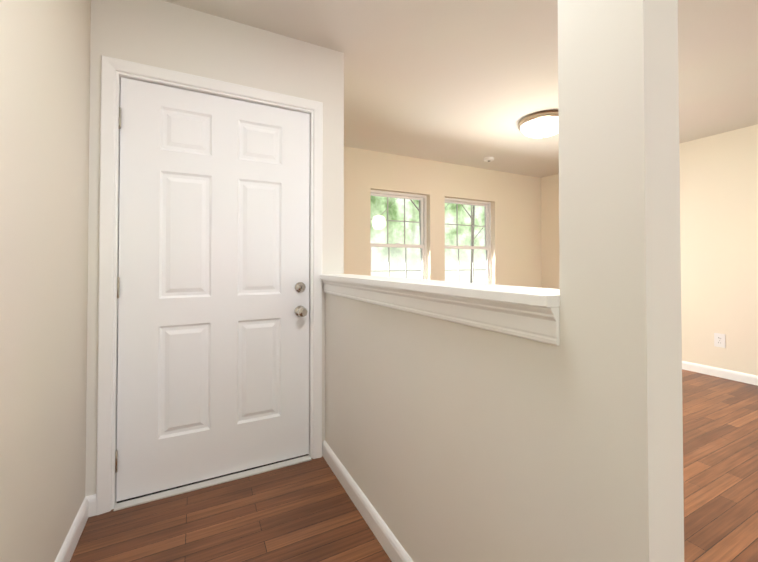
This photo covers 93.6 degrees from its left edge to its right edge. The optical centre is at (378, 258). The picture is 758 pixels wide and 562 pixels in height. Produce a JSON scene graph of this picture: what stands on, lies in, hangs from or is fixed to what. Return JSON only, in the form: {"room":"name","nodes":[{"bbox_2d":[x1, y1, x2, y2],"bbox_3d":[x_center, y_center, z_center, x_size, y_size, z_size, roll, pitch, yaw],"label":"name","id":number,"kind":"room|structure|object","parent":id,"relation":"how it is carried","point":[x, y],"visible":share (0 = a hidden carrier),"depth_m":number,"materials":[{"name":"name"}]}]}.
{"room":"entryway","nodes":[
{"label":"entryway","id":0,"kind":"room"},
{"bbox_2d":[0,0,90,561],"bbox_3d":[-0.105,-0.095,-0.922,0.150,2.460,5.966,0,-1,-27],"label":"wall","id":1,"kind":"structure","parent":0,"point":[44,115],"depth_m":1.15,"materials":[{"name":"paint"}]},
{"bbox_2d":[55,494,96,561],"bbox_3d":[-0.025,1.091,-0.897,0.030,0.089,5.666,0,-1,-27],"label":"baseboard","id":2,"kind":"structure","parent":1,"relation":"attached to","point":[88,507],"depth_m":1.47,"materials":[{"name":"white wood"}]},
{"bbox_2d":[85,0,343,496],"bbox_3d":[-0.810,-0.054,1.985,1.253,2.460,0.150,0,-1,-27],"label":"wall","id":3,"kind":"structure","parent":0,"point":[166,35],"depth_m":1.87,"materials":[{"name":"paint"}]},
{"bbox_2d":[96,55,322,514],"bbox_3d":[-0.850,0.119,1.952,1.068,2.113,0.168,0,-1,-27],"label":"door frame","id":4,"kind":"structure","parent":3,"relation":"attached to","point":[110,66],"depth_m":1.69,"materials":[{"name":"white wood"}]},
{"bbox_2d":[115,77,309,502],"bbox_3d":[-0.828,0.147,1.899,0.941,2.033,0.116,0,-1,-27],"label":"door","id":5,"kind":"structure","parent":3,"relation":"in","point":[213,323],"depth_m":1.88,"materials":[{"name":"white metal"}]},
{"bbox_2d":[114,455,310,510],"bbox_3d":[-0.850,1.170,1.937,0.938,0.011,0.170,0,-1,-27],"label":"door sill","id":6,"kind":"structure","parent":3,"relation":"attached to","point":[165,494],"depth_m":1.84,"materials":[{"name":"white wood"}]},
{"bbox_2d":[70,369,757,561],"bbox_3d":[1.823,1.212,0.981,5.660,0.100,7.720,0,-1,-27],"label":"floor","id":7,"kind":"structure","parent":0,"point":[307,511],"depth_m":1.63,"materials":[{"name":"brown wood"}]},
{"bbox_2d":[325,293,561,561],"bbox_3d":[0.084,0.641,1.475,0.120,1.055,1.558,0,-1,-27],"label":"wall","id":8,"kind":"structure","parent":7,"relation":"on","point":[443,439],"depth_m":1.10,"materials":[{"name":"paint"}]},
{"bbox_2d":[322,440,412,561],"bbox_3d":[0.066,1.122,1.357,0.017,0.089,1.739,0,-1,-27],"label":"baseboard","id":9,"kind":"structure","parent":8,"relation":"attached to","point":[393,548],"depth_m":1.57,"materials":[{"name":"white wood"}]},
{"bbox_2d":[319,274,559,345],"bbox_3d":[0.084,0.143,1.482,0.200,0.108,1.558,0,-1,-27],"label":"trim","id":10,"kind":"structure","parent":8,"relation":"on","point":[530,313],"depth_m":1.00,"materials":[{"name":"white wood"}]},
{"bbox_2d":[558,0,683,561],"bbox_3d":[0.478,-0.072,0.719,0.120,2.460,0.165,0,-1,-27],"label":"post","id":11,"kind":"object","parent":7,"relation":"on","point":[622,497],"visible":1,"depth_m":0.66,"materials":[{"name":"paint"}]},
{"bbox_2d":[344,146,541,287],"bbox_3d":[0.723,-0.017,4.633,3.895,2.460,0.150,0,-1,-27],"label":"wall","id":12,"kind":"structure","parent":0,"point":[514,199],"depth_m":4.61,"materials":[{"name":"paint"}]},
{"bbox_2d":[370,190,426,279],"bbox_3d":[0.247,-0.126,4.374,0.900,1.370,0.178,0,-1,-27],"label":"window","id":13,"kind":"structure","parent":12,"relation":"in","point":[422,222],"depth_m":4.47,"materials":[{"name":"white plastic"}]},
{"bbox_2d":[445,198,490,283],"bbox_3d":[1.216,-0.119,4.872,0.940,1.370,0.178,0,-1,-27],"label":"window","id":14,"kind":"structure","parent":12,"relation":"in","point":[486,247],"depth_m":4.99,"materials":[{"name":"white plastic"}]},
{"bbox_2d":[162,0,757,177],"bbox_3d":[1.823,-1.348,1.017,5.660,0.100,7.720,0,-1,-27],"label":"ceiling","id":15,"kind":"structure","parent":0,"point":[471,83],"depth_m":2.39,"materials":[{"name":"paint"}]},
{"bbox_2d":[484,157,493,161],"bbox_3d":[1.374,-1.232,4.450,0.128,0.037,0.128,0,-1,-27],"label":"smoke detector","id":16,"kind":"object","parent":15,"relation":"attached to","point":[488,159],"visible":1,"depth_m":4.41,"materials":[{"name":"white plastic"}]},
{"bbox_2d":[518,110,558,138],"bbox_3d":[1.503,-1.180,3.256,0.434,0.173,0.434,0,-1,-27],"label":"ceiling light","id":17,"kind":"object","parent":15,"relation":"attached to","point":[543,124],"visible":0.77,"depth_m":3.14,"materials":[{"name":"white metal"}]},
{"bbox_2d":[541,124,757,375],"bbox_3d":[4.229,-0.051,2.236,0.150,2.460,7.620,0,-1,-27],"label":"wall","id":18,"kind":"structure","parent":0,"point":[719,224],"depth_m":3.62,"materials":[{"name":"paint"}]},
{"bbox_2d":[714,333,725,347],"bbox_3d":[3.437,0.828,3.592,0.008,0.136,0.086,0,-1,-27],"label":"electrical outlet","id":19,"kind":"object","parent":18,"relation":"attached to","point":[719,340],"visible":1,"depth_m":3.59,"materials":[{"name":"white plastic"}]},
{"bbox_2d":[682,361,757,385],"bbox_3d":[4.155,1.134,2.180,0.018,0.089,7.320,0,-1,-27],"label":"baseboard","id":20,"kind":"structure","parent":18,"relation":"attached to","point":[713,371],"depth_m":3.57,"materials":[{"name":"white wood"}]},
{"label":"outside","id":21,"kind":"structure","parent":0,"visible":0},
{"bbox_2d":[370,196,485,283],"bbox_3d":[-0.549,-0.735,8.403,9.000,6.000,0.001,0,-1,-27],"label":"window panes","id":22,"kind":"structure","parent":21,"point":[480,215],"depth_m":9.15,"materials":[{"name":"clear glass"}]},
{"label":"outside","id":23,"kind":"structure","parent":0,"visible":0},
{"bbox_2d":[370,199,482,282],"bbox_3d":[1.610,-0.574,9.172,5.910,5.500,0.238,0,-1,-27],"label":"trunks","id":24,"kind":"object","parent":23,"point":[473,238],"depth_m":9.61,"materials":[{"name":"black plant"}]}
]}

